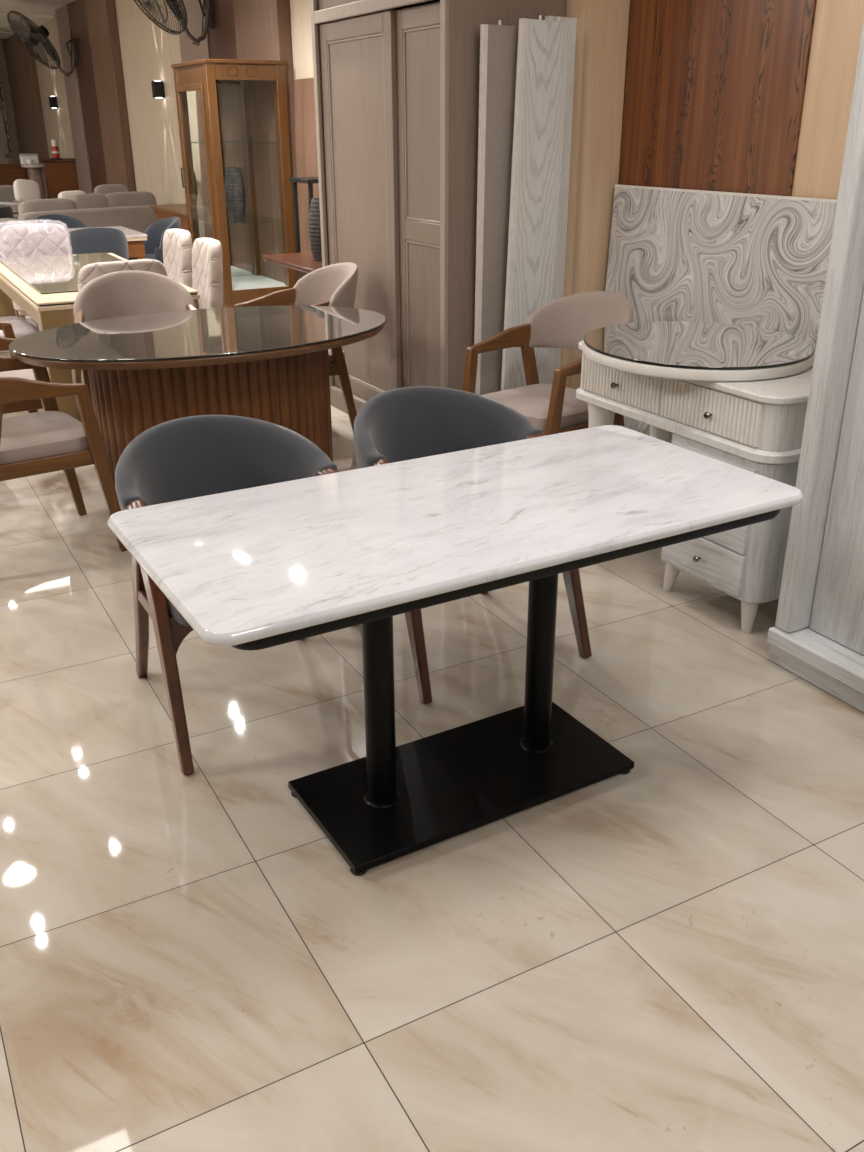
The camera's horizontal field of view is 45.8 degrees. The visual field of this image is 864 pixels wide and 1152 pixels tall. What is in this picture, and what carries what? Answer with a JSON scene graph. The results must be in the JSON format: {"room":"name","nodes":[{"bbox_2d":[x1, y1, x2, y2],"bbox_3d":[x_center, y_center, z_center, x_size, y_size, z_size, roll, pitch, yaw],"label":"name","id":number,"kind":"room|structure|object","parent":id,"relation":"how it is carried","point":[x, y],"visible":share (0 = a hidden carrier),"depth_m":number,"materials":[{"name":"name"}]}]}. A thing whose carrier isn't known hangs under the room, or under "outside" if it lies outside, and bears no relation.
{"room":"store","nodes":[
{"label":"store","id":0,"kind":"room"},
{"bbox_2d":[0,120,8,163],"bbox_3d":[-13.340,-8.933,20.420,9.000,3.200,0.100,-13,27,-26],"label":"wall","id":1,"kind":"structure","parent":0,"point":[3,160],"depth_m":22.50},
{"bbox_2d":[0,0,75,13],"bbox_3d":[-6.241,-5.356,8.122,9.400,0.100,29.200,-13,27,-26],"label":"ceiling","id":2,"kind":"structure","parent":0,"point":[21,6],"depth_m":14.67,"materials":[{"name":"white paint"}]},
{"bbox_2d":[9,0,313,204],"bbox_3d":[-4.106,-6.096,13.879,0.300,3.200,21.300,-13,27,-26],"label":"wall","id":3,"kind":"structure","parent":0,"point":[148,52],"depth_m":12.35,"materials":[{"name":"beige paint"}]},
{"bbox_2d":[0,81,12,160],"bbox_3d":[-9.049,-9.831,21.610,0.080,1.950,1.300,-13,27,-26],"label":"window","id":4,"kind":"structure","parent":3,"relation":"in","point":[8,155],"depth_m":21.75,"materials":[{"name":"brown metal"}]},
{"bbox_2d":[0,32,15,38],"bbox_3d":[-11.619,-9.104,16.894,8.980,0.060,1.300,-13,27,-26],"label":"trim","id":5,"kind":"structure","parent":3,"relation":"attached to","point":[3,35],"depth_m":18.48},
{"bbox_2d":[0,39,20,163],"bbox_3d":[-8.486,-9.108,20.768,0.120,3.200,0.900,-13,27,-26],"label":"trim","id":6,"kind":"structure","parent":3,"relation":"attached to","point":[3,70],"depth_m":20.53,"materials":[{"name":"brown wood"}]},
{"bbox_2d":[2,37,28,179],"bbox_3d":[-7.971,-8.742,19.930,0.100,3.200,1.200,-13,27,-26],"label":"trim","id":7,"kind":"structure","parent":3,"relation":"attached to","point":[7,44],"depth_m":19.73,"materials":[{"name":"brown wood"}]},
{"bbox_2d":[0,24,35,31],"bbox_3d":[-10.847,-8.543,15.610,8.980,0.060,1.300,-13,27,-26],"label":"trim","id":8,"kind":"structure","parent":3,"relation":"attached to","point":[3,27],"depth_m":17.36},
{"bbox_2d":[0,12,53,24],"bbox_3d":[-10.075,-7.981,14.325,8.980,0.060,1.300,-13,27,-26],"label":"trim","id":9,"kind":"structure","parent":3,"relation":"attached to","point":[36,18],"depth_m":15.77,"materials":[{"name":"white paint"}]},
{"bbox_2d":[11,34,48,160],"bbox_3d":[-7.329,-8.266,18.842,0.120,3.200,1.500,-13,27,-26],"label":"trim","id":10,"kind":"structure","parent":3,"relation":"attached to","point":[25,64],"depth_m":18.38,"materials":[{"name":"brown wood"}]},
{"bbox_2d":[7,10,78,76],"bbox_3d":[-5.502,-7.422,14.277,0.851,0.808,0.734,2,24,6],"label":"wall fan","id":11,"kind":"object","parent":3,"relation":"attached to","point":[39,34],"visible":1,"depth_m":14.25,"materials":[{"name":"grey metal"}]},
{"bbox_2d":[48,96,57,107],"bbox_3d":[-6.269,-7.842,16.924,0.120,0.180,0.100,-13,27,-26],"label":"wall lamp","id":12,"kind":"object","parent":3,"relation":"attached to","point":[53,103],"visible":1,"depth_m":16.88,"materials":[{"name":"black plastic"}]},
{"bbox_2d":[55,4,92,193],"bbox_3d":[-5.337,-6.817,15.528,0.120,3.200,0.900,-13,27,-26],"label":"trim","id":13,"kind":"structure","parent":3,"relation":"attached to","point":[62,13],"depth_m":15.32,"materials":[{"name":"beige paint"}]},
{"bbox_2d":[68,0,106,192],"bbox_3d":[-4.828,-6.455,14.701,0.100,3.200,1.170,-13,27,-26],"label":"trim","id":14,"kind":"structure","parent":3,"relation":"attached to","point":[77,9],"depth_m":14.51,"materials":[{"name":"brown wood"}]},
{"bbox_2d":[85,0,136,191],"bbox_3d":[-4.275,-6.045,13.762,0.120,3.200,1.160,-13,27,-26],"label":"trim","id":15,"kind":"structure","parent":3,"relation":"attached to","point":[102,22],"depth_m":13.41,"materials":[{"name":"brown wood"}]},
{"bbox_2d":[151,81,164,97],"bbox_3d":[-3.134,-5.570,11.703,0.120,0.180,0.100,-13,27,-26],"label":"wall lamp","id":16,"kind":"object","parent":3,"relation":"attached to","point":[158,91],"visible":1,"depth_m":11.66,"materials":[{"name":"black plastic"}]},
{"bbox_2d":[134,0,213,45],"bbox_3d":[-2.491,-5.282,9.255,0.842,0.829,0.731,2,24,5],"label":"wall fan","id":17,"kind":"object","parent":3,"relation":"attached to","point":[173,5],"visible":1,"depth_m":9.48,"materials":[{"name":"grey metal"}]},
{"bbox_2d":[177,0,210,62],"bbox_3d":[-2.326,-4.627,10.520,0.120,3.200,0.920,-13,27,-26],"label":"trim","id":18,"kind":"structure","parent":3,"relation":"attached to","point":[189,51],"depth_m":10.08,"materials":[{"name":"beige paint"}]},
{"bbox_2d":[208,0,236,58],"bbox_3d":[-1.898,-4.323,9.826,0.100,3.200,0.820,-13,27,-26],"label":"trim","id":19,"kind":"structure","parent":3,"relation":"attached to","point":[222,39],"depth_m":9.45,"materials":[{"name":"brown wood"}]},
{"bbox_2d":[233,0,296,282],"bbox_3d":[-1.456,-3.993,9.071,0.120,3.200,1.050,-13,27,-26],"label":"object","id":20,"kind":"structure","parent":3,"relation":"attached to","point":[262,27],"depth_m":8.94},
{"bbox_2d":[224,167,245,221],"bbox_3d":[-1.694,-3.281,8.797,0.180,0.430,0.180,0,24,1],"label":"vase","id":21,"kind":"object","parent":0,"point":[235,196],"visible":0.98,"depth_m":8.73,"materials":[{"name":"grey ceramic"}]},
{"bbox_2d":[0,305,863,1151],"bbox_3d":[-6.227,-2.336,9.451,9.400,0.100,29.200,-13,27,-26],"label":"floor","id":22,"kind":"structure","parent":0,"point":[666,954],"depth_m":2.30,"materials":[{"name":"beige tile"}]},
{"bbox_2d":[0,204,13,218],"bbox_3d":[-5.459,-4.056,12.317,0.822,0.740,0.886,19,30,37],"label":"armchair","id":23,"kind":"object","parent":22,"relation":"on","point":[6,211],"visible":0.27,"depth_m":12.15,"materials":[{"name":"black fabric"}]},
{"bbox_2d":[0,185,20,218],"bbox_3d":[-6.370,-4.994,14.330,1.540,0.837,0.885,-17,29,-33],"label":"sofa","id":24,"kind":"object","parent":22,"relation":"on","point":[7,197],"visible":0.24,"depth_m":14.64,"materials":[{"name":"beige fabric"}]},
{"bbox_2d":[0,202,17,212],"bbox_3d":[-6.400,-5.106,14.232,1.250,0.138,0.600,-17,29,-33],"label":"seat cushion","id":25,"kind":"object","parent":24,"relation":"on","point":[14,205],"depth_m":14.30,"materials":[{"name":"beige fabric"}]},
{"bbox_2d":[13,179,40,201],"bbox_3d":[-5.598,-5.316,14.132,0.353,0.321,0.193,-18,29,-35],"label":"cushion","id":26,"kind":"object","parent":24,"relation":"on","point":[24,190],"visible":0.8,"depth_m":14.06,"materials":[{"name":"white fabric"}]},
{"bbox_2d":[0,164,26,185],"bbox_3d":[-8.165,-7.240,19.287,1.040,0.970,0.540,-13,27,-26],"label":"base cabinet","id":27,"kind":"object","parent":22,"relation":"on","point":[9,173],"visible":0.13,"depth_m":19.05,"materials":[{"name":"orange wood"}]},
{"bbox_2d":[0,320,38,356],"bbox_3d":[-2.647,-1.436,6.076,0.574,0.944,0.490,-14,27,-29],"label":"chair","id":28,"kind":"object","parent":22,"relation":"on","point":[20,329],"visible":0.22,"depth_m":6.02,"materials":[{"name":"beige paint"}]},
{"bbox_2d":[0,322,58,413],"bbox_3d":[-2.171,-0.892,4.867,0.680,0.921,0.602,-15,28,-30],"label":"armchair","id":29,"kind":"object","parent":22,"relation":"on","point":[31,406],"visible":0.27,"depth_m":4.78,"materials":[{"name":"brown wood"}]},
{"bbox_2d":[0,223,70,320],"bbox_3d":[-2.854,-2.079,7.537,0.490,0.944,0.574,-11,26,-23],"label":"chair","id":30,"kind":"object","parent":22,"relation":"on","point":[18,239],"visible":0.27,"depth_m":7.54,"materials":[{"name":"beige paint"}]},
{"bbox_2d":[0,221,60,257],"bbox_3d":[-2.903,-2.348,7.495,0.586,0.480,0.468,-13,27,-26],"label":"plastic cover","id":31,"kind":"object","parent":30,"relation":"on","point":[35,230],"visible":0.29,"depth_m":7.50,"materials":[{"name":"white"}]},
{"bbox_2d":[21,158,78,198],"bbox_3d":[-6.046,-6.074,16.398,0.870,1.145,0.679,-13,27,-26],"label":"reception counter","id":32,"kind":"object","parent":22,"relation":"on","point":[53,177],"depth_m":16.06,"materials":[{"name":"orange wood"}]},
{"bbox_2d":[19,153,38,163],"bbox_3d":[-6.313,-6.536,16.017,0.250,0.150,0.170,-15,28,-30],"label":"box","id":33,"kind":"object","parent":32,"relation":"on","point":[34,156],"visible":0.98,"depth_m":15.95,"materials":[{"name":"white plastic"}]},
{"bbox_2d":[26,159,34,163],"bbox_3d":[-6.234,-6.423,15.858,0.102,0.070,0.102,6,25,15],"label":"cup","id":34,"kind":"object","parent":32,"relation":"on","point":[29,161],"visible":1,"depth_m":15.83,"materials":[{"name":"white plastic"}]},
{"bbox_3d":[-5.896,-6.555,16.053,0.200,0.012,0.200,-13,27,-26],"label":"coaster","id":35,"kind":"object","parent":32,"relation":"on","visible":0},
{"bbox_2d":[51,139,59,157],"bbox_3d":[-5.896,-6.684,15.997,0.111,0.270,0.111,-13,27,-26],"label":"bottle","id":36,"kind":"object","parent":35,"relation":"on","point":[55,149],"visible":1,"depth_m":15.96,"materials":[{"name":"white plastic"}]},
{"bbox_2d":[30,214,86,228],"bbox_3d":[-3.520,-3.017,9.816,0.557,0.834,0.553,-17,29,-33],"label":"tub chair","id":37,"kind":"object","parent":22,"relation":"on","point":[66,221],"visible":0.11,"depth_m":9.86,"materials":[{"name":"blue fabric"}]},
{"bbox_2d":[0,356,126,551],"bbox_3d":[-1.682,-0.533,4.045,0.680,0.921,0.602,-16,28,-32],"label":"armchair","id":38,"kind":"object","parent":22,"relation":"on","point":[48,440],"visible":0.88,"depth_m":3.94,"materials":[{"name":"brown wood"}]},
{"bbox_2d":[0,205,157,233],"bbox_3d":[-4.069,-3.956,12.059,1.820,0.748,0.975,-20,31,-38],"label":"sofa","id":39,"kind":"object","parent":22,"relation":"on","point":[137,218],"visible":0.18,"depth_m":11.67,"materials":[{"name":"beige fabric"}]},
{"bbox_2d":[18,198,75,214],"bbox_3d":[-4.306,-4.070,11.460,0.620,0.300,0.237,-20,31,-38],"label":"cushion","id":40,"kind":"object","parent":39,"relation":"on","point":[36,205],"visible":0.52,"depth_m":11.33,"materials":[{"name":"beige fabric"}]},
{"bbox_2d":[58,190,84,198],"bbox_3d":[-4.135,-4.290,11.809,0.150,0.303,0.340,19,30,37],"label":"cushion","id":41,"kind":"object","parent":39,"relation":"on","point":[65,194],"visible":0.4,"depth_m":11.69,"materials":[{"name":"white fabric"}]},
{"bbox_2d":[70,193,107,208],"bbox_3d":[-3.940,-4.227,11.763,0.420,0.328,0.220,-20,31,-38],"label":"cushion","id":42,"kind":"object","parent":39,"relation":"on","point":[92,200],"visible":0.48,"depth_m":11.66,"materials":[{"name":"beige fabric"}]},
{"bbox_2d":[94,184,127,194],"bbox_3d":[-3.777,-4.439,12.094,0.400,0.364,0.184,-15,28,-31],"label":"cushion","id":43,"kind":"object","parent":39,"relation":"on","point":[108,188],"visible":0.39,"depth_m":12.00,"materials":[{"name":"beige fabric"}]},
{"bbox_2d":[105,191,156,207],"bbox_3d":[-3.567,-4.354,12.072,0.660,0.348,0.221,-20,31,-38],"label":"cushion","id":44,"kind":"object","parent":39,"relation":"on","point":[136,198],"visible":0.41,"depth_m":11.97,"materials":[{"name":"beige fabric"}]},
{"bbox_2d":[67,227,128,259],"bbox_3d":[-2.900,-2.609,8.881,0.557,0.834,0.553,-10,26,-22],"label":"tub chair","id":45,"kind":"object","parent":22,"relation":"on","point":[95,239],"visible":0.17,"depth_m":8.54,"materials":[{"name":"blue fabric"}]},
{"bbox_2d":[0,252,199,420],"bbox_3d":[-2.250,-1.607,6.703,0.890,0.745,2.240,-12,27,-26],"label":"dining table","id":46,"kind":"object","parent":22,"relation":"on","point":[45,288],"visible":0.45,"depth_m":6.12,"materials":[{"name":"beige paint"}]},
{"bbox_2d":[65,226,147,259],"bbox_3d":[-3.051,-2.729,9.269,0.780,0.740,0.960,-13,27,-26],"label":"dining table","id":47,"kind":"object","parent":22,"relation":"on","point":[135,239],"visible":0.24,"depth_m":8.94,"materials":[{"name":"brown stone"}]},
{"bbox_2d":[73,259,166,421],"bbox_3d":[-1.769,-1.315,5.790,0.490,0.944,0.574,-16,28,-31],"label":"chair","id":48,"kind":"object","parent":22,"relation":"on","point":[88,272],"visible":0.2,"depth_m":5.39,"materials":[{"name":"beige paint"}]},
{"bbox_2d":[73,270,195,400],"bbox_3d":[-1.455,-1.026,5.165,0.602,0.921,0.680,-8,25,-17],"label":"armchair","id":49,"kind":"object","parent":22,"relation":"on","point":[129,292],"visible":0.22,"depth_m":5.24,"materials":[{"name":"brown wood"}]},
{"bbox_2d":[129,217,180,262],"bbox_3d":[-2.583,-2.886,9.508,0.553,0.834,0.557,-14,27,-28],"label":"tub chair","id":50,"kind":"object","parent":22,"relation":"on","point":[153,246],"visible":0.19,"depth_m":9.57,"materials":[{"name":"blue fabric"}]},
{"bbox_2d":[150,204,188,230],"bbox_3d":[-2.631,-3.578,11.119,0.420,0.800,1.380,-13,27,-26],"label":"console table","id":51,"kind":"object","parent":22,"relation":"on","point":[162,211],"visible":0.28,"depth_m":10.93,"materials":[{"name":"brown wood"}]},
{"bbox_2d":[163,228,192,287],"bbox_3d":[-1.943,-1.904,7.131,0.574,0.944,0.490,-13,27,-26],"label":"chair","id":52,"kind":"object","parent":22,"relation":"on","point":[177,243],"visible":0.25,"depth_m":6.98,"materials":[{"name":"beige paint"}]},
{"bbox_2d":[8,306,386,510],"bbox_3d":[-1.001,-0.763,4.753,1.709,0.761,1.129,-14,27,-28],"label":"table","id":53,"kind":"object","parent":22,"relation":"on","point":[265,363],"visible":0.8,"depth_m":4.42,"materials":[{"name":"brown wood"}]},
{"bbox_2d":[192,238,222,308],"bbox_3d":[-1.612,-1.647,6.543,0.574,0.944,0.490,-11,26,-23],"label":"chair","id":54,"kind":"object","parent":22,"relation":"on","point":[207,260],"visible":0.27,"depth_m":6.39,"materials":[{"name":"beige paint"}]},
{"bbox_2d":[171,59,296,307],"bbox_3d":[-1.741,-3.377,9.051,0.745,2.090,0.944,-13,27,-26],"label":"display cabinet","id":55,"kind":"object","parent":22,"relation":"on","point":[212,95],"visible":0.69,"depth_m":9.01,"materials":[{"name":"brown wood"}]},
{"bbox_2d":[187,84,253,276],"bbox_3d":[-1.940,-3.602,9.386,0.505,1.665,0.008,-13,27,-26],"label":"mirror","id":56,"kind":"object","parent":55,"relation":"on","point":[229,96],"depth_m":9.32,"materials":[{"name":"clear glass"}]},
{"bbox_2d":[197,141,268,143],"bbox_3d":[-1.725,-3.769,8.889,0.620,0.010,0.860,-13,27,-26],"label":"glass shelf","id":57,"kind":"object","parent":55,"relation":"attached to","point":[198,142],"depth_m":8.70,"materials":[{"name":"white"}]},
{"bbox_2d":[115,415,361,774],"bbox_3d":[-0.565,-0.003,3.004,0.631,0.791,0.721,-13,27,-26],"label":"tub chair","id":58,"kind":"object","parent":22,"relation":"on","point":[189,457],"visible":0.36,"depth_m":3.06,"materials":[{"name":"grey fabric"}]},
{"bbox_2d":[262,252,321,278],"bbox_3d":[-0.654,-1.808,7.138,0.620,0.750,1.240,-13,27,-26],"label":"side table","id":59,"kind":"object","parent":22,"relation":"on","point":[304,262],"visible":0.16,"depth_m":7.08,"materials":[{"name":"red wood"}]},
{"bbox_2d":[309,198,321,260],"bbox_3d":[-0.752,-2.355,6.952,0.174,0.400,0.174,0,24,1],"label":"vase","id":60,"kind":"object","parent":59,"relation":"on","point":[314,215],"visible":0.44,"depth_m":6.89,"materials":[{"name":"grey ceramic"}]},
{"bbox_2d":[234,262,357,432],"bbox_3d":[-0.722,-1.206,5.565,0.680,0.921,0.602,-12,26,-24],"label":"armchair","id":61,"kind":"object","parent":22,"relation":"on","point":[335,285],"visible":0.3,"depth_m":5.59,"materials":[{"name":"brown wood"}]},
{"bbox_2d":[289,177,318,280],"bbox_3d":[-0.834,-2.438,7.963,0.380,1.240,0.380,-13,27,-26],"label":"plant stand","id":62,"kind":"object","parent":22,"relation":"on","point":[308,180],"visible":0.22,"depth_m":7.80,"materials":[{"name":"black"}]},
{"bbox_2d":[294,78,318,252],"bbox_3d":[-0.949,-3.063,8.505,0.025,1.950,0.840,-11,26,-27],"label":"board","id":63,"kind":"object","parent":22,"relation":"on","point":[304,96],"visible":0.24,"depth_m":8.47,"materials":[{"name":"beige wood"}]},
{"bbox_2d":[310,0,564,413],"bbox_3d":[-0.022,-2.081,5.430,0.630,2.620,1.480,-13,27,-26],"label":"wardrobe","id":64,"kind":"object","parent":22,"relation":"on","point":[396,82],"visible":0.6,"depth_m":5.13,"materials":[{"name":"beige wood"}]},
{"bbox_2d":[107,425,803,875],"bbox_3d":[0.081,0.182,2.569,1.516,0.780,0.744,-13,27,-27],"label":"dining table","id":65,"kind":"object","parent":22,"relation":"on","point":[265,566],"visible":1,"depth_m":2.41,"materials":[{"name":"white stone"}]},
{"bbox_2d":[353,386,591,703],"bbox_3d":[0.075,-0.152,3.336,0.631,0.791,0.721,-13,27,-26],"label":"tub chair","id":66,"kind":"object","parent":22,"relation":"on","point":[405,423],"visible":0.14,"depth_m":3.42,"materials":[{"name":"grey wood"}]},
{"bbox_2d":[474,20,518,394],"bbox_3d":[0.320,-1.512,4.887,0.243,2.014,0.027,-13,28,-26],"label":"panel board","id":67,"kind":"object","parent":22,"relation":"on","point":[498,43],"visible":0.56,"depth_m":4.72,"materials":[{"name":"laminate"}]},
{"bbox_2d":[501,15,570,390],"bbox_3d":[0.476,-1.516,4.866,0.261,2.029,0.028,-11,26,-27],"label":"panel board","id":68,"kind":"object","parent":22,"relation":"on","point":[543,45],"visible":0.74,"depth_m":4.71,"materials":[{"name":"grey wood"}]},
{"bbox_2d":[462,291,632,434],"bbox_3d":[0.533,-0.751,4.519,0.680,0.921,0.602,-18,29,-34],"label":"armchair","id":69,"kind":"object","parent":22,"relation":"on","point":[554,408],"visible":0.48,"depth_m":4.54,"materials":[{"name":"brown wood"}]},
{"bbox_2d":[545,16,576,383],"bbox_3d":[0.585,-1.582,5.009,0.203,2.035,0.032,-11,26,-27],"label":"panel board","id":70,"kind":"object","parent":22,"relation":"on","point":[559,277],"visible":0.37,"depth_m":4.91,"materials":[{"name":"white wood"}]},
{"bbox_2d":[576,340,812,633],"bbox_3d":[1.014,-0.392,3.806,0.541,0.828,1.074,-13,27,-26],"label":"table","id":71,"kind":"object","parent":22,"relation":"on","point":[757,427],"visible":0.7,"depth_m":3.40,"materials":[{"name":"white wood"}]},
{"bbox_2d":[582,321,814,381],"bbox_3d":[0.951,-0.822,3.693,0.810,0.049,0.870,-2,24,-3],"label":"round mirror","id":72,"kind":"object","parent":71,"relation":"on","point":[677,350],"visible":0.99,"depth_m":3.54,"materials":[{"name":"grey mirror"}]},
{"bbox_2d":[605,184,836,435],"bbox_3d":[1.235,-0.969,4.485,0.077,1.336,1.560,-13,27,-26],"label":"headboard panel","id":73,"kind":"object","parent":22,"relation":"on","point":[745,259],"visible":0.37,"depth_m":4.34,"materials":[{"name":"grey laminate"}]},
{"bbox_2d":[767,20,863,712],"bbox_3d":[1.876,-0.617,2.034,0.652,2.660,2.200,-13,27,-26],"label":"wardrobe","id":74,"kind":"object","parent":22,"relation":"on","point":[817,636],"visible":1,"depth_m":3.00,"materials":[{"name":"grey wood"}]},
{"bbox_2d":[561,0,629,388],"bbox_3d":[0.927,-2.243,5.069,0.760,3.200,0.500,-13,27,-26],"label":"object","id":75,"kind":"structure","parent":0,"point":[602,25],"depth_m":4.78,"materials":[{"name":"brown wood"}]},
{"bbox_2d":[792,0,863,199],"bbox_3d":[2.888,-0.904,2.006,0.550,3.200,7.250,-13,27,-26],"label":"wall","id":76,"kind":"structure","parent":0,"point":[838,24],"depth_m":3.80,"materials":[{"name":"brown wood"}]},
{"bbox_2d":[618,0,816,195],"bbox_3d":[1.154,-1.931,4.357,0.012,3.200,1.074,-13,27,-26],"label":"wood panel","id":77,"kind":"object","parent":76,"relation":"attached to","point":[714,90],"depth_m":4.26,"materials":[{"name":"brown wood"}]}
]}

